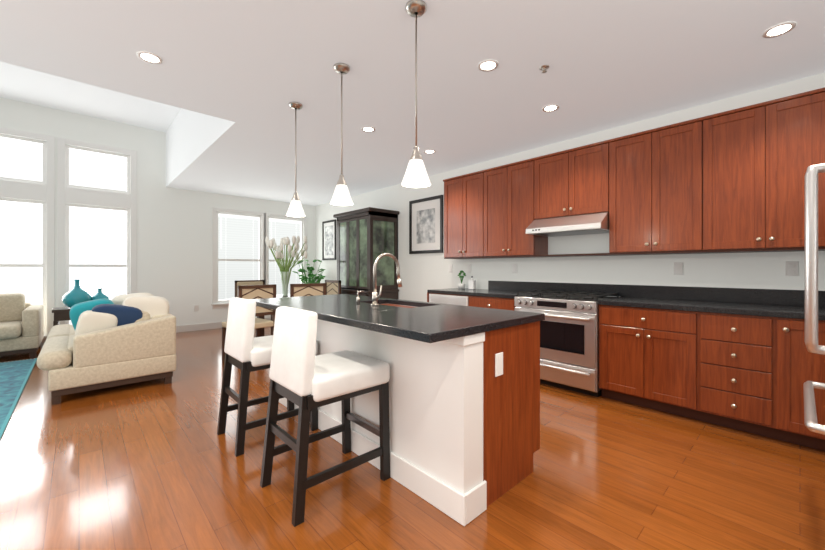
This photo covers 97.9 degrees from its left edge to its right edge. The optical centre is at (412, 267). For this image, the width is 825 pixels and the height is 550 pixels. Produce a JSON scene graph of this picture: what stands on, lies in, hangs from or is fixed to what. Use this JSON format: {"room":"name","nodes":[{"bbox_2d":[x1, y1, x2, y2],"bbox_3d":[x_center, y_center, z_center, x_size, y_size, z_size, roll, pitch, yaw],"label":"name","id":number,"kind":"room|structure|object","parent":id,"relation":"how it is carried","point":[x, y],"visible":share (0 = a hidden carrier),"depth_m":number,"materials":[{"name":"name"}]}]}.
{"room":"open-plan kitchen","nodes":[
{"label":"open-plan kitchen","id":0,"kind":"room"},
{"bbox_2d":[0,62,180,132],"bbox_3d":[-5.570,-2.570,3.086,6.330,0.120,4.200,0,0,-43],"label":"ceiling","id":1,"kind":"structure","parent":0,"point":[17,83],"depth_m":5.32,"materials":[{"name":"grey paint"}]},
{"bbox_2d":[0,97,314,325],"bbox_3d":[-5.785,-0.645,5.648,9.500,3.730,0.150,0,0,-43],"label":"wall","id":2,"kind":"structure","parent":0,"point":[174,225],"depth_m":6.63,"materials":[{"name":"white paint"}]},
{"bbox_2d":[0,127,136,337],"bbox_3d":[-6.400,-0.465,4.995,4.090,3.210,0.130,0,0,-43],"label":"window","id":3,"kind":"structure","parent":2,"relation":"in","point":[18,189],"depth_m":5.70,"materials":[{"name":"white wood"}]},
{"bbox_2d":[41,317,270,346],"bbox_3d":[-5.728,1.155,5.587,9.196,0.130,0.015,0,0,-43],"label":"baseboard","id":4,"kind":"structure","parent":2,"relation":"attached to","point":[214,325],"depth_m":7.01,"materials":[{"name":"white"}]},
{"bbox_2d":[211,207,306,308],"bbox_3d":[-3.274,-0.198,7.889,2.060,2.035,0.140,0,0,-43],"label":"window","id":5,"kind":"structure","parent":2,"relation":"in","point":[263,259],"depth_m":7.85,"materials":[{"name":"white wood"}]},
{"bbox_2d":[219,214,301,300],"bbox_3d":[-3.274,-0.219,7.889,1.780,1.758,0.016,0,0,-43],"label":"window blind","id":6,"kind":"object","parent":5,"relation":"attached to","point":[222,215],"visible":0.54,"depth_m":7.78,"materials":[{"name":"white plastic"}]},
{"bbox_2d":[0,0,824,205],"bbox_3d":[-2.656,-2.065,2.276,9.500,1.130,9.350,0,0,-43],"label":"ceiling","id":7,"kind":"structure","parent":0,"point":[233,69],"depth_m":2.68,"materials":[{"name":"grey paint"}]},
{"bbox_2d":[137,51,162,63],"bbox_3d":[-1.871,-1.496,2.561,0.150,0.008,0.150,0,0,-43],"label":"recessed light","id":8,"kind":"object","parent":7,"relation":"in","point":[148,57],"visible":1,"depth_m":2.56,"materials":[{"name":"white"}]},
{"bbox_2d":[286,102,304,216],"bbox_3d":[-1.072,-0.990,3.302,0.172,1.020,0.172,0,0,-43],"label":"pendant light","id":9,"kind":"object","parent":7,"relation":"hanging from","point":[295,209],"visible":1,"depth_m":3.27,"materials":[{"name":"white glass"}]},
{"bbox_2d":[330,63,352,205],"bbox_3d":[-0.529,-0.990,2.688,0.172,1.020,0.172,0,0,-43],"label":"pendant light","id":10,"kind":"object","parent":7,"relation":"hanging from","point":[341,196],"visible":1,"depth_m":2.66,"materials":[{"name":"white glass"}]},
{"bbox_2d":[361,126,374,131],"bbox_3d":[-0.477,-1.496,3.881,0.150,0.008,0.150,0,0,-43],"label":"recessed light","id":11,"kind":"object","parent":7,"relation":"in","point":[366,128],"visible":1,"depth_m":3.88,"materials":[{"name":"white"}]},
{"bbox_2d":[401,0,430,187],"bbox_3d":[0.021,-0.990,2.065,0.172,1.020,0.172,0,0,-43],"label":"pendant light","id":12,"kind":"object","parent":7,"relation":"hanging from","point":[416,176],"visible":1,"depth_m":2.04,"materials":[{"name":"white glass"}]},
{"bbox_2d":[424,150,435,153],"bbox_3d":[0.223,-1.496,4.626,0.150,0.008,0.150,0,0,-43],"label":"recessed light","id":13,"kind":"object","parent":7,"relation":"in","point":[425,151],"visible":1,"depth_m":4.62,"materials":[{"name":"white"}]},
{"bbox_2d":[478,60,498,71],"bbox_3d":[0.560,-1.496,2.661,0.150,0.008,0.150,0,0,-43],"label":"recessed light","id":14,"kind":"object","parent":7,"relation":"in","point":[486,65],"visible":1,"depth_m":2.66,"materials":[{"name":"white"}]},
{"bbox_2d":[539,65,548,72],"bbox_3d":[0.985,-1.482,2.687,0.070,0.036,0.070,0,0,-43],"label":"sprinkler","id":15,"kind":"object","parent":7,"relation":"attached to","point":[543,68],"visible":1,"depth_m":2.68,"materials":[{"name":"silver metal"}]},
{"bbox_2d":[542,104,558,111],"bbox_3d":[1.294,-1.496,3.369,0.150,0.008,0.150,0,0,-43],"label":"recessed light","id":16,"kind":"object","parent":7,"relation":"in","point":[549,108],"visible":1,"depth_m":3.37,"materials":[{"name":"white"}]},
{"bbox_2d":[762,22,795,37],"bbox_3d":[2.307,-1.496,2.263,0.150,0.008,0.150,0,0,-43],"label":"recessed light","id":17,"kind":"object","parent":7,"relation":"in","point":[780,29],"visible":1,"depth_m":2.26,"materials":[{"name":"white"}]},
{"bbox_2d":[0,327,824,549],"bbox_3d":[-2.656,1.250,2.276,9.500,0.060,9.350,0,0,-43],"label":"floor","id":18,"kind":"structure","parent":0,"point":[146,465],"depth_m":1.98,"materials":[{"name":"brown wood"}]},
{"bbox_2d":[0,358,36,438],"bbox_3d":[-4.886,1.213,2.458,3.004,0.014,3.750,0,0,-43],"label":"rug","id":19,"kind":"object","parent":18,"relation":"on","point":[14,375],"visible":0.88,"depth_m":3.76,"materials":[{"name":"teal carpet"}]},
{"bbox_2d":[0,293,43,357],"bbox_3d":[-6.174,0.790,4.414,2.250,0.860,0.990,0,0,-43],"label":"sofa","id":20,"kind":"object","parent":18,"relation":"on","point":[21,323],"visible":1,"depth_m":4.86,"materials":[{"name":"beige fabric"}]},
{"bbox_2d":[52,307,70,325],"bbox_3d":[-4.883,0.905,5.441,0.800,0.630,0.380,0,0,-43],"label":"console table","id":21,"kind":"object","parent":18,"relation":"on","point":[60,314],"visible":0.27,"depth_m":5.11,"materials":[{"name":"black wood"}]},
{"bbox_2d":[37,293,175,404],"bbox_3d":[-3.648,0.745,4.289,1.035,0.950,2.250,0,0,-43],"label":"sofa","id":22,"kind":"object","parent":18,"relation":"on","point":[124,339],"visible":1,"depth_m":3.55,"materials":[{"name":"beige fabric"},{"name":"dark wood"}]},
{"bbox_2d":[222,284,275,360],"bbox_3d":[-2.174,0.720,4.783,0.490,1.000,0.500,0,0,39],"label":"dining chair","id":23,"kind":"object","parent":18,"relation":"on","point":[246,291],"visible":0.48,"depth_m":4.70,"materials":[{"name":"beige fabric"}]},
{"bbox_2d":[235,280,271,334],"bbox_3d":[-2.771,0.720,6.296,0.500,1.000,0.500,0,0,-43],"label":"dining chair","id":24,"kind":"object","parent":18,"relation":"on","point":[238,282],"visible":0.23,"depth_m":6.38,"materials":[{"name":"beige fabric"}]},
{"bbox_2d":[236,294,289,336],"bbox_3d":[-2.134,0.840,5.829,1.100,0.760,0.950,0,0,-43],"label":"dining table","id":25,"kind":"object","parent":18,"relation":"on","point":[277,295],"visible":0.06,"depth_m":5.22,"materials":[{"name":"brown wood"}]},
{"bbox_2d":[265,236,307,295],"bbox_3d":[-2.019,-0.038,5.854,0.651,0.995,0.684,0,0,-3],"label":"flower vase","id":26,"kind":"object","parent":25,"relation":"on","point":[285,274],"visible":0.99,"depth_m":5.79,"materials":[{"name":"clear glass"}]},
{"bbox_2d":[217,297,317,456],"bbox_3d":[-1.077,0.720,2.683,0.582,1.000,0.470,0,0,-43],"label":"stool","id":27,"kind":"object","parent":18,"relation":"on","point":[247,353],"visible":0.73,"depth_m":2.46,"materials":[{"name":"white upholstery fabric"},{"name":"dark wood"}]},
{"bbox_2d":[290,283,325,296],"bbox_3d":[-1.595,0.720,5.279,0.500,1.000,0.490,0,0,-33],"label":"dining chair","id":28,"kind":"object","parent":18,"relation":"on","point":[310,289],"visible":0.22,"depth_m":5.08,"materials":[{"name":"beige fabric"}]},
{"bbox_2d":[292,259,325,283],"bbox_3d":[-2.300,0.512,8.096,0.713,1.417,0.713,0,0,-43],"label":"potted plant","id":29,"kind":"object","parent":18,"relation":"on","point":[303,278],"visible":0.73,"depth_m":7.97,"materials":[{"name":"green plant"}]},
{"bbox_2d":[260,306,389,526],"bbox_3d":[-0.493,0.720,2.053,0.582,1.000,0.470,0,0,-43],"label":"stool","id":30,"kind":"object","parent":18,"relation":"on","point":[309,381],"visible":1,"depth_m":1.91,"materials":[{"name":"white upholstery fabric"},{"name":"dark wood"}]},
{"bbox_2d":[325,280,340,294],"bbox_3d":[-1.599,0.720,6.319,0.490,1.000,0.500,0,0,-43],"label":"dining chair","id":31,"kind":"object","parent":18,"relation":"on","point":[333,287],"visible":0.32,"depth_m":6.44,"materials":[{"name":"beige fabric"}]},
{"bbox_2d":[333,207,398,298],"bbox_3d":[-0.882,0.105,6.574,0.712,2.230,1.160,0,0,-43],"label":"china cabinet","id":32,"kind":"object","parent":18,"relation":"on","point":[364,234],"visible":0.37,"depth_m":6.29,"materials":[{"name":"black wood"}]},
{"bbox_2d":[248,253,544,525],"bbox_3d":[-0.324,0.552,2.711,1.032,1.336,2.285,0,0,-43],"label":"kitchen island","id":33,"kind":"object","parent":18,"relation":"on","point":[464,381],"visible":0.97,"depth_m":1.95,"materials":[{"name":"white paint"}]},
{"bbox_2d":[514,290,618,396],"bbox_3d":[1.623,0.742,3.838,0.740,0.955,0.850,0,0,-43],"label":"stove","id":34,"kind":"object","parent":18,"relation":"on","point":[569,331],"visible":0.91,"depth_m":3.52,"materials":[{"name":"silver metal"}]},
{"bbox_2d":[427,270,824,450],"bbox_3d":[1.977,0.626,3.521,0.705,1.182,4.566,0,0,-43],"label":"base cabinet","id":35,"kind":"object","parent":18,"relation":"on","point":[740,359],"visible":0.84,"depth_m":2.83,"materials":[{"name":"brown wood"}]},
{"bbox_2d":[803,163,824,434],"bbox_3d":[2.165,0.330,1.305,0.910,1.779,1.008,0,0,-43],"label":"fridge","id":36,"kind":"object","parent":18,"relation":"on","point":[811,176],"visible":1,"depth_m":1.39,"materials":[{"name":"silver metal"}]},
{"bbox_2d":[315,73,824,301],"bbox_3d":[0.771,-0.645,5.455,0.150,3.730,9.350,0,0,-43],"label":"wall","id":37,"kind":"structure","parent":0,"point":[419,273],"depth_m":4.07,"materials":[{"name":"white paint"}]},
{"bbox_2d":[322,219,335,259],"bbox_3d":[-1.905,-0.630,8.204,0.030,0.900,0.580,0,0,-43],"label":"picture frame","id":38,"kind":"object","parent":37,"relation":"attached to","point":[328,227],"visible":1,"depth_m":8.19,"materials":[{"name":"black paint"}]},
{"bbox_2d":[409,195,442,253],"bbox_3d":[0.214,-0.695,5.920,0.030,0.910,0.770,0,0,-43],"label":"picture frame","id":39,"kind":"object","parent":37,"relation":"attached to","point":[425,214],"visible":1,"depth_m":5.90,"materials":[{"name":"black paint"}]},
{"bbox_2d":[467,264,470,271],"label":"outlet plates","id":40,"kind":"object","parent":37,"relation":"attached to","point":[468,265],"depth_m":5.27,"materials":[{"name":"white plastic"}]},
{"bbox_2d":[443,87,824,258],"bbox_3d":[2.101,-0.701,3.627,0.378,1.138,4.540,0,0,-43],"label":"upper cabinet","id":41,"kind":"object","parent":37,"relation":"attached to","point":[731,181],"visible":0.99,"depth_m":3.19,"materials":[{"name":"brown wood"}]},
{"bbox_2d":[526,212,608,236],"bbox_3d":[1.728,-0.466,3.908,0.542,0.179,0.790,0,0,-43],"label":"range hood","id":42,"kind":"object","parent":41,"relation":"attached to","point":[597,223],"visible":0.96,"depth_m":3.74,"materials":[{"name":"silver metal"}]},
{"bbox_2d":[674,262,682,274],"label":"outlet plates","id":43,"kind":"object","parent":37,"relation":"attached to","point":[678,266],"depth_m":3.43,"materials":[{"name":"white plastic"}]},
{"bbox_2d":[785,261,798,275],"label":"outlet plates","id":44,"kind":"object","parent":37,"relation":"attached to","point":[791,268],"depth_m":2.88,"materials":[{"name":"white plastic"}]}
]}

